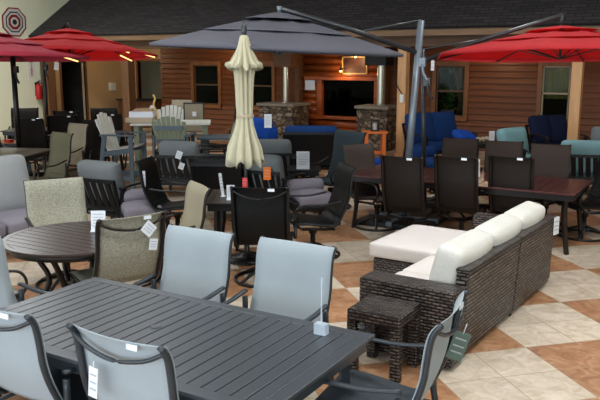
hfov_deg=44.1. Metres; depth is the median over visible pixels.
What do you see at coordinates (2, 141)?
dining table
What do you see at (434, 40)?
trim
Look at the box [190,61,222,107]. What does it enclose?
window
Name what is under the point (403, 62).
porch post
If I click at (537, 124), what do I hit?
cushion
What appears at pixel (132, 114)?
carton
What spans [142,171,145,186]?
tag
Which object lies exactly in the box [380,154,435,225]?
sling chair
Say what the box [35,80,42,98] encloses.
fire extinguisher
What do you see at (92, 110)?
sling chair
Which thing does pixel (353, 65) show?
framed picture
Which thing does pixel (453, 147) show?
sling chair
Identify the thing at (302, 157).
sign card
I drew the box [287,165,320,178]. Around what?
dining table
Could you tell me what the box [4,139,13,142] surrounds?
box
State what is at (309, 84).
notice
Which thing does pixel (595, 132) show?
cushion
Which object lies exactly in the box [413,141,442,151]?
seat cushion
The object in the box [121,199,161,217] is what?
seat cushion
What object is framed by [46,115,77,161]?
sling chair
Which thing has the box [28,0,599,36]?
roof
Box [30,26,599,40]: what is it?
trim
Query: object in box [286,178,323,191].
cushion
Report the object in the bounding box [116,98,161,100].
countertop
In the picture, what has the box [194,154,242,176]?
cushion
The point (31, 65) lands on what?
wall sign
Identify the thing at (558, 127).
cushion
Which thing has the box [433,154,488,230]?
sling chair
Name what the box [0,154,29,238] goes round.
chair
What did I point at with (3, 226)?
seat cushion
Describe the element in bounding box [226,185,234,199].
sign card
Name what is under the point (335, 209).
sling chair
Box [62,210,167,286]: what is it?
sling chair
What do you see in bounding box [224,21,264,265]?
closed umbrella
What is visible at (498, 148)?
sling chair
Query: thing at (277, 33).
umbrella
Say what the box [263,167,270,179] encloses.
tag
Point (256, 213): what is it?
sling chair
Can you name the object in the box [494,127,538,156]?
chair
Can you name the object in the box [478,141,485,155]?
dining table
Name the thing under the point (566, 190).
dining table
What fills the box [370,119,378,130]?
lantern
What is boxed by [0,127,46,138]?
dining table
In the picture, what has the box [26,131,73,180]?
sling chair
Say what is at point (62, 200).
sling chair
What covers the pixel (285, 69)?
flue pipe
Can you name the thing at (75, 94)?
door
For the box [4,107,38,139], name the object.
sling chair
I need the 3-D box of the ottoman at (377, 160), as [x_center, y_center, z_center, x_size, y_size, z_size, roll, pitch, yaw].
[1.283,-0.376,12.152,0.618,0.583,0.769,0,11,0]
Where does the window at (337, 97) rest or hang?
in the wall at (313, 64)
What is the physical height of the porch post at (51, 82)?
2.460 m
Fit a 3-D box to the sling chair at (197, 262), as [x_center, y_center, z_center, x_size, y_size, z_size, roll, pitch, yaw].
[-0.886,0.754,5.087,0.656,1.016,0.746,6,13,30]
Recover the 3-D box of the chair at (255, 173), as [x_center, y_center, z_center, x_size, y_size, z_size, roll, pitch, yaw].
[-0.406,-0.211,10.337,0.758,0.933,0.776,6,12,27]
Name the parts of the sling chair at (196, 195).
swivel post, rail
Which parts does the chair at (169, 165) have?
seat frame, frame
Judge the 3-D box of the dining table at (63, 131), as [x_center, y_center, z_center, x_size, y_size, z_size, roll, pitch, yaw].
[-4.061,-0.903,14.285,1.300,0.804,0.900,-1,11,-5]
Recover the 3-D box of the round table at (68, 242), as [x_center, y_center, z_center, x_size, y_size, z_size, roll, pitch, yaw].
[-1.887,0.670,6.326,1.212,0.737,1.212,6,13,30]
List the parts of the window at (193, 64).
sash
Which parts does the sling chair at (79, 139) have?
seat, rail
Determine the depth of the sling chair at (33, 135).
13.86 m
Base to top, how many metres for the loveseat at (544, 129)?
1.006 m
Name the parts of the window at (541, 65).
sash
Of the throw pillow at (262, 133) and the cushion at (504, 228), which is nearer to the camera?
the cushion at (504, 228)
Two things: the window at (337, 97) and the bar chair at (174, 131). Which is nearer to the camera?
the bar chair at (174, 131)
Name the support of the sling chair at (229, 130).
on the floor
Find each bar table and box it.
[130,120,210,178]
[197,134,229,153]
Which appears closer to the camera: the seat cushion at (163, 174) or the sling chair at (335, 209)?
the sling chair at (335, 209)
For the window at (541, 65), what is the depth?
16.79 m
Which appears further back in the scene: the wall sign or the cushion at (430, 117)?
the wall sign
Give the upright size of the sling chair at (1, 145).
1.096 m
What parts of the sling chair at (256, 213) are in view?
rail, leg, seat, rail, armrest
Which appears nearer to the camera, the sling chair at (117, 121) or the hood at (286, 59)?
the sling chair at (117, 121)
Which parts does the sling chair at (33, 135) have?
rail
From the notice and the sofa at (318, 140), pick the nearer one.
the sofa at (318, 140)
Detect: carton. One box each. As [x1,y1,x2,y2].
[125,117,155,122]
[129,111,155,117]
[134,108,153,111]
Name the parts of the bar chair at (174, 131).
leg, armrest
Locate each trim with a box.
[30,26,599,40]
[114,34,520,48]
[295,47,390,104]
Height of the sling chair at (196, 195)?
1.006 m
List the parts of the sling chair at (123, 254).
armrest, rail, seat, rail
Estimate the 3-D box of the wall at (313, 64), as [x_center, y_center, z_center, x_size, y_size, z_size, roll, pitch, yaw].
[1.153,-2.912,19.468,2.400,2.783,0.193,6,13,30]
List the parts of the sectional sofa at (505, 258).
armrest, panel, rail, armrest, panel, rail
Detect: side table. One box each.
[347,294,420,382]
[362,130,387,154]
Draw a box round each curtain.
[453,67,463,113]
[544,68,569,98]
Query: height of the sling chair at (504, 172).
1.105 m
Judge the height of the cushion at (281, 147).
0.556 m
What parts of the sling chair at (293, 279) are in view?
armrest, leg, armrest, leg, rail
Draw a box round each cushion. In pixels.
[0,154,29,211]
[0,208,27,234]
[0,223,6,237]
[77,160,124,202]
[89,201,113,211]
[119,188,145,201]
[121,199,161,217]
[158,141,199,174]
[163,174,190,181]
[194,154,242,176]
[242,154,284,187]
[259,139,291,164]
[284,125,337,131]
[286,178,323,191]
[289,188,330,206]
[369,225,466,262]
[396,271,429,279]
[403,255,434,274]
[405,112,435,143]
[412,146,436,156]
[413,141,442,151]
[426,157,433,167]
[429,229,493,284]
[431,111,456,141]
[474,214,521,245]
[496,127,528,153]
[503,201,545,228]
[528,115,551,142]
[548,115,567,142]
[590,126,599,140]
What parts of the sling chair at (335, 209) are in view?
armrest, swivel post, seat, armrest, rail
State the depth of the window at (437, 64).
17.89 m
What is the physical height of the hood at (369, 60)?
0.398 m
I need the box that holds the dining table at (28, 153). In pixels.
[0,148,49,173]
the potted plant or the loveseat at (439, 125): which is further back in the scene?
the potted plant
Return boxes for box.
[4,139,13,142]
[109,83,115,90]
[400,94,403,102]
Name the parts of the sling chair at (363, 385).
armrest, seat, armrest, rail, leg, rail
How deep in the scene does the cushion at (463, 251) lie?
5.49 m
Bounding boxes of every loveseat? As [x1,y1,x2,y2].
[402,111,477,156]
[525,115,588,152]
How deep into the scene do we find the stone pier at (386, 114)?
17.81 m
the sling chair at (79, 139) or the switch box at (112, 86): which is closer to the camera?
the sling chair at (79, 139)
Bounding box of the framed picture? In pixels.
[342,56,367,73]
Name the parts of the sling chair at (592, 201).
leg, seat, leg, swivel post, rail, armrest, leg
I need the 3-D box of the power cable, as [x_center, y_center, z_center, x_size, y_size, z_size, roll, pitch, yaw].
[2.143,-2.711,16.123,0.221,0.827,0.048,8,13,36]
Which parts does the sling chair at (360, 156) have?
rail, leg, seat, armrest, leg, swivel post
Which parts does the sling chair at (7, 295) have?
leg, armrest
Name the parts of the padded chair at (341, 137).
armrest, seat, armrest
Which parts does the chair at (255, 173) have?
frame, leg, armrest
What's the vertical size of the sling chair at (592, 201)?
1.026 m
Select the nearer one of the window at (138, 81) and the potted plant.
the potted plant
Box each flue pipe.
[282,67,289,102]
[375,66,385,104]
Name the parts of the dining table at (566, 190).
leg, leg, leg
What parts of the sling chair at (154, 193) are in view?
rail, armrest, seat, swivel post, armrest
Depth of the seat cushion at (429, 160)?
12.97 m
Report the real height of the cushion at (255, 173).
0.556 m
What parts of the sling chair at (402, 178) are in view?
rail, swivel post, seat, rail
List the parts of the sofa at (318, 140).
frame, panel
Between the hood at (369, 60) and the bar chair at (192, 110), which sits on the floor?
the bar chair at (192, 110)
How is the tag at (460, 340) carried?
hanging from the sling chair at (363, 385)
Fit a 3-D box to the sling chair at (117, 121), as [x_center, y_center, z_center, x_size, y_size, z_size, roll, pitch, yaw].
[-3.792,-1.269,15.378,0.666,1.116,0.744,3,11,15]
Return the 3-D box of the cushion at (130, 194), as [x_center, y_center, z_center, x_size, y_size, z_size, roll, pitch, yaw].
[-2.060,-0.047,9.436,0.510,0.206,0.266,-4,12,-20]
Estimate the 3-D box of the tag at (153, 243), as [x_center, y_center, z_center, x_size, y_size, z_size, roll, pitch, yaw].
[-1.166,0.352,5.891,0.085,0.101,0.007,-8,14,-37]
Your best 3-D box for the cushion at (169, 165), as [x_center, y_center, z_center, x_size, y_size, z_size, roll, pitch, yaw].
[-1.886,-0.656,11.655,0.650,0.556,0.321,2,11,8]
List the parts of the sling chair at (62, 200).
rail, armrest, leg, leg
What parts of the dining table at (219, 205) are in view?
leg, leg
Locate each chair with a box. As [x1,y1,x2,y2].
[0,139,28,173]
[0,236,47,396]
[0,311,88,399]
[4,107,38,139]
[8,270,27,301]
[13,118,49,168]
[23,176,90,291]
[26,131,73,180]
[35,122,88,177]
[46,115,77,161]
[52,110,80,123]
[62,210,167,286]
[65,322,178,399]
[70,119,109,161]
[77,160,140,218]
[90,107,124,159]
[94,113,133,167]
[95,112,148,188]
[114,188,170,229]
[132,224,234,302]
[134,180,210,287]
[135,155,202,233]
[150,116,196,186]
[151,105,183,158]
[156,141,199,192]
[172,100,192,140]
[183,102,204,140]
[190,154,243,196]
[199,119,235,153]
[208,105,235,151]
[222,236,336,379]
[229,186,296,287]
[242,154,307,213]
[259,139,296,179]
[270,126,277,138]
[289,161,356,258]
[306,129,366,210]
[315,290,469,399]
[342,142,397,231]
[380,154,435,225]
[429,137,478,219]
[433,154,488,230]
[478,140,523,214]
[488,154,544,213]
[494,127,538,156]
[530,143,571,229]
[553,157,599,241]
[561,140,599,184]
[586,126,599,193]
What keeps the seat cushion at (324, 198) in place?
on the armchair at (305, 186)
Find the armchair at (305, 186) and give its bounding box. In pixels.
[286,178,340,227]
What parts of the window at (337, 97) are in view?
pane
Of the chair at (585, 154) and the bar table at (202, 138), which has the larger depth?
the bar table at (202, 138)
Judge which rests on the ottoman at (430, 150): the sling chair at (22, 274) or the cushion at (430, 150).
the cushion at (430, 150)
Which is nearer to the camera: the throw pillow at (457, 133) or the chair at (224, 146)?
the chair at (224, 146)
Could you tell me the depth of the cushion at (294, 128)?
13.13 m
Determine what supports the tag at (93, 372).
hanging from the sling chair at (127, 370)
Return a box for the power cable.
[394,57,401,93]
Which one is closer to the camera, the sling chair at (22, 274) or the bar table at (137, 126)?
the sling chair at (22, 274)
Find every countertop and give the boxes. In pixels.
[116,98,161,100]
[116,98,161,128]
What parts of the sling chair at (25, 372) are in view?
rail, rail, seat, leg, armrest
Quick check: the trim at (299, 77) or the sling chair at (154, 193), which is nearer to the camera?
the sling chair at (154, 193)
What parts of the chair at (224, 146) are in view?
armrest, armrest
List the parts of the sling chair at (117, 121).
leg, rail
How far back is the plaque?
20.98 m
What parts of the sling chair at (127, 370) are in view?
rail, rail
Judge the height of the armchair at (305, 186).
0.581 m
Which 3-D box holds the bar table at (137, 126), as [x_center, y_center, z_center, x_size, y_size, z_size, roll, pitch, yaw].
[-2.418,-0.976,14.068,1.450,1.020,0.850,-1,11,-6]
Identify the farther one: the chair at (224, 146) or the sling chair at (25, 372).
the chair at (224, 146)
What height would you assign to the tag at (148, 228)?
0.141 m
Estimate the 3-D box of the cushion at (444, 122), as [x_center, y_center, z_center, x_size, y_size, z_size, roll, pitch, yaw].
[3.150,-1.608,16.303,0.720,0.668,0.353,-8,13,-34]
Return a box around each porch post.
[40,62,57,126]
[121,61,135,138]
[394,49,409,156]
[567,62,584,139]
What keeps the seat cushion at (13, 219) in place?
on the chair at (13, 168)
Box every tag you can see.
[54,62,58,69]
[88,361,97,398]
[141,220,156,236]
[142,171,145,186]
[149,239,157,249]
[175,150,182,159]
[178,162,184,169]
[242,178,246,187]
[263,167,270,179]
[431,61,433,70]
[445,324,470,361]
[553,216,559,234]
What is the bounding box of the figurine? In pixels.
[149,94,158,121]
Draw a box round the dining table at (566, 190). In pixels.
[351,164,592,254]
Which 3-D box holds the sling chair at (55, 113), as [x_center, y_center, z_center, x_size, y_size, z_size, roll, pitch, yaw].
[-4.934,-1.419,16.162,0.666,1.116,0.744,1,11,5]
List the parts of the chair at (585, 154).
frame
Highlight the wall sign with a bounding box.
[28,62,35,77]
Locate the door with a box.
[59,61,88,123]
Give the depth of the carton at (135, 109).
13.76 m
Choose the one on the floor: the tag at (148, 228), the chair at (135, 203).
the chair at (135, 203)
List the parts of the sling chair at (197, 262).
armrest, leg, armrest, leg, rail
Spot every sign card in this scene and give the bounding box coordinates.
[90,211,104,231]
[218,173,225,196]
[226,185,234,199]
[264,114,271,127]
[296,151,309,168]
[489,131,494,140]
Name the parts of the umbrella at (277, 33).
arm, crank handle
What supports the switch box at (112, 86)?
attached to the wall at (100, 74)
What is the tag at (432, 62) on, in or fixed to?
hanging from the umbrella at (561, 43)
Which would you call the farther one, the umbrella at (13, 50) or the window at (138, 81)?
the window at (138, 81)
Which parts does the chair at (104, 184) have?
seat frame, frame, leg, armrest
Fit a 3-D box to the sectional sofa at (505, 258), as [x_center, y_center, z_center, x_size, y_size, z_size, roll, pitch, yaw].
[1.206,0.532,6.666,1.495,0.846,2.650,7,13,33]
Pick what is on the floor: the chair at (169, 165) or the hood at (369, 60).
the chair at (169, 165)
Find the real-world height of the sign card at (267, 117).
0.242 m
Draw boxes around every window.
[135,59,160,97]
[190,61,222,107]
[253,62,275,109]
[304,76,376,119]
[431,61,469,120]
[535,62,571,124]
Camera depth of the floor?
6.42 m
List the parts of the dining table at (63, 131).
leg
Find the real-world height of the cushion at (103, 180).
0.556 m
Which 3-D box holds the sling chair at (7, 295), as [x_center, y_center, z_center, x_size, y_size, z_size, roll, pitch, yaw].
[-1.943,0.805,4.822,0.746,1.016,0.656,6,13,30]
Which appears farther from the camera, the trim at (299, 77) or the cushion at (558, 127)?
the trim at (299, 77)
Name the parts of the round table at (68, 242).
leg, leg, leg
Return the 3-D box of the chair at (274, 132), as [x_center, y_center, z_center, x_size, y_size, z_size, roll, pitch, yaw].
[-0.713,-0.926,13.961,0.718,0.972,0.786,0,11,0]
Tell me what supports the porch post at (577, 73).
on the floor
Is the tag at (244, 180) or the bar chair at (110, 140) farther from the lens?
the bar chair at (110, 140)
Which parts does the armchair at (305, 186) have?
armrest, seat frame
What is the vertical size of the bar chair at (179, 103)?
1.330 m
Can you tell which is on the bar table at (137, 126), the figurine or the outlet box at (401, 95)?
the figurine
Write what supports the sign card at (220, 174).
on the dining table at (219, 205)
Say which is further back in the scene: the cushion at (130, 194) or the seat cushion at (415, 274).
the cushion at (130, 194)
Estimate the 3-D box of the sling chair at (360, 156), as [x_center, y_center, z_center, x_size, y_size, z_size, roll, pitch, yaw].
[0.982,-0.182,9.787,0.638,1.065,0.755,-8,14,-37]
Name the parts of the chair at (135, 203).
armrest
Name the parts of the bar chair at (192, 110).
seat, panel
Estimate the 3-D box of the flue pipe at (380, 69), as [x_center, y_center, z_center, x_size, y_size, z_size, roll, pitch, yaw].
[1.974,-2.793,18.047,0.260,0.948,0.260,6,13,30]
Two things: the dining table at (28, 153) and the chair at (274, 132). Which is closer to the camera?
the dining table at (28, 153)
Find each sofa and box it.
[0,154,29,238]
[283,125,337,169]
[359,201,556,367]
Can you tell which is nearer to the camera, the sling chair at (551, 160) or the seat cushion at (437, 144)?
the sling chair at (551, 160)
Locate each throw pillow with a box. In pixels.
[253,117,272,138]
[452,129,476,138]
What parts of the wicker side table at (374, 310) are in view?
leg, leg, leg, leg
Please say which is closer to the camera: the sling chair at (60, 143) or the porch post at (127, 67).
the sling chair at (60, 143)
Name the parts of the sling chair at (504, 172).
rail, seat, rail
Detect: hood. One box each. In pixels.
[273,53,299,66]
[365,49,393,65]
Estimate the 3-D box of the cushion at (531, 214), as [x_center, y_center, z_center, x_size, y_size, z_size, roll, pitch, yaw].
[2.053,0.294,6.942,0.322,0.483,0.710,7,13,33]
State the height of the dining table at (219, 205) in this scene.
0.724 m
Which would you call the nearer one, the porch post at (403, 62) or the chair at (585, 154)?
the chair at (585, 154)
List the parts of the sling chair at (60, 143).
armrest, seat, armrest, leg, rail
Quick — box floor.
[0,127,599,399]
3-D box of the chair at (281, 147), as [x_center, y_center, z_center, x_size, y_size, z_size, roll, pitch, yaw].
[-0.443,-0.568,12.202,0.758,0.933,0.776,1,11,4]
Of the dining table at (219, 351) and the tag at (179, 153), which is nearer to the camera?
the dining table at (219, 351)
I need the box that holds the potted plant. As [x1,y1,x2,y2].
[438,67,456,111]
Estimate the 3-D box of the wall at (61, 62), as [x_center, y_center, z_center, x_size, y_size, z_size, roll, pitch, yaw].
[-8.408,-3.913,23.872,2.850,3.100,5.000,6,13,30]
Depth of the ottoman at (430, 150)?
13.24 m
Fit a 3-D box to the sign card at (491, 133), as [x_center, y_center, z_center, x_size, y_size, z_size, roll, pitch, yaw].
[3.526,-1.167,13.629,0.104,0.200,0.050,0,11,0]
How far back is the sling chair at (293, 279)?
4.92 m
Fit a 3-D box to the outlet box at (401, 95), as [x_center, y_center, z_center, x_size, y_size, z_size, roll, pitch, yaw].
[2.228,-2.217,16.190,0.090,0.180,0.058,6,13,30]
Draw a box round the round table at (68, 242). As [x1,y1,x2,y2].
[2,221,94,294]
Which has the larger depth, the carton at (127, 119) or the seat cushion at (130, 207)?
the carton at (127, 119)
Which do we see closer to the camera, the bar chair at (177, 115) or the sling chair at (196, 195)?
the sling chair at (196, 195)
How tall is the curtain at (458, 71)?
1.172 m
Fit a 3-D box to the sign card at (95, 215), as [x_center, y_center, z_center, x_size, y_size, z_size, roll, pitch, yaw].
[-1.746,0.188,6.402,0.129,0.187,0.051,0,11,0]
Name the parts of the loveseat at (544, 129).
frame, leg, armrest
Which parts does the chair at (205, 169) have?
panel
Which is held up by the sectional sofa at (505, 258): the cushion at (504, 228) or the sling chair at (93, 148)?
the cushion at (504, 228)
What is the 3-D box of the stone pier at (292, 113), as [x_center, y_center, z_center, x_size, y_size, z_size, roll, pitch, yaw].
[-0.434,-2.054,19.644,1.150,1.040,0.900,6,13,30]
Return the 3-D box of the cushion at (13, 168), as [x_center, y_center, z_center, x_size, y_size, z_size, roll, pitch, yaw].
[-3.526,-0.167,8.734,0.360,0.692,0.720,8,14,37]
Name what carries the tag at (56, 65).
hanging from the umbrella at (13, 50)
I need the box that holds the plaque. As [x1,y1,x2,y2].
[2,7,25,36]
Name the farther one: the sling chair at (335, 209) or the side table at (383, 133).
the side table at (383, 133)
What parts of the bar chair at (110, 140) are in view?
leg, seat rail, leg, armrest, seat, leg, armrest, leg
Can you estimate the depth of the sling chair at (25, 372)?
3.70 m
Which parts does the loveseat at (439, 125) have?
frame, leg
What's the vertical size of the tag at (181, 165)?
0.121 m
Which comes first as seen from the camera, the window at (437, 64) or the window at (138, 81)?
the window at (437, 64)
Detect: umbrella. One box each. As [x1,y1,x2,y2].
[0,32,89,176]
[24,22,157,161]
[149,6,448,229]
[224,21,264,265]
[421,13,599,213]
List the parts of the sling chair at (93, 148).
seat, armrest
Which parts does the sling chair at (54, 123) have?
rail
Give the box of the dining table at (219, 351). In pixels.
[0,277,374,399]
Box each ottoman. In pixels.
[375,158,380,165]
[412,146,436,167]
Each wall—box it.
[0,0,162,136]
[55,61,121,119]
[61,62,64,110]
[134,49,160,97]
[160,46,599,153]
[196,66,567,120]
[303,54,376,130]
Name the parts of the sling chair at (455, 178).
rail, swivel post, seat, rail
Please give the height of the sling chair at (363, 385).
1.016 m
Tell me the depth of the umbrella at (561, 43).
9.86 m
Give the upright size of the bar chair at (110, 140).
1.301 m
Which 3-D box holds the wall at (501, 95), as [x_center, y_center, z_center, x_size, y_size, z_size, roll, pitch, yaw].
[3.662,-2.603,18.046,18.300,2.720,0.140,6,13,30]
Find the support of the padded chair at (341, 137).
on the floor
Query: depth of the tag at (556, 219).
7.08 m
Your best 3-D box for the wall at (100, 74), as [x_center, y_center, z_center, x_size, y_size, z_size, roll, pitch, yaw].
[-6.811,-3.588,23.501,0.030,2.600,3.300,6,13,30]
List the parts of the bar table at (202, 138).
leg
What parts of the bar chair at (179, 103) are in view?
panel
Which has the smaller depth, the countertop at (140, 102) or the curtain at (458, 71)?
the curtain at (458, 71)
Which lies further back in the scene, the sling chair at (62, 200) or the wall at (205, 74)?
the wall at (205, 74)
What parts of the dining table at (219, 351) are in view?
leg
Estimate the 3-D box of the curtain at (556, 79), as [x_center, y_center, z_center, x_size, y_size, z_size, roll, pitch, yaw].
[5.872,-2.673,16.866,0.670,0.741,0.076,6,13,30]
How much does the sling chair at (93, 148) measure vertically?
1.116 m
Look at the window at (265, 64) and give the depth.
20.53 m
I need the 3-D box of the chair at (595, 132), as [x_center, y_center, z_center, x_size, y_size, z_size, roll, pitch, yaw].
[5.160,-0.661,12.321,0.758,1.071,0.810,4,12,20]
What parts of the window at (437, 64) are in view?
sash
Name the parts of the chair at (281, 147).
frame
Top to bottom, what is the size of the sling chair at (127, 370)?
1.016 m
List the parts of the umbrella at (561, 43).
crank handle, arm, hub post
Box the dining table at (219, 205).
[206,189,230,231]
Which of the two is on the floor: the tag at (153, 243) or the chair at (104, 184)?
the chair at (104, 184)
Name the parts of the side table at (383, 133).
leg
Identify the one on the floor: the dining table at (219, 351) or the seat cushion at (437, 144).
the dining table at (219, 351)
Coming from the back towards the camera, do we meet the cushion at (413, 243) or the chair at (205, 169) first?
the chair at (205, 169)
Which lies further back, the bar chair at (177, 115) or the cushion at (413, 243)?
the bar chair at (177, 115)
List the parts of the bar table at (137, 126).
leg, leg, leg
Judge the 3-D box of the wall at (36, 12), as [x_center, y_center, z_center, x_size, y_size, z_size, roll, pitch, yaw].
[-10.819,-3.725,16.780,0.150,5.400,26.500,6,13,30]
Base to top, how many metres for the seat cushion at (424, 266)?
0.174 m
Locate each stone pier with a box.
[256,101,310,138]
[354,104,396,151]
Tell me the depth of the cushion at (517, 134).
13.69 m
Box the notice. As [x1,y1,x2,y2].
[305,80,314,89]
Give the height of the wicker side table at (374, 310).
0.480 m

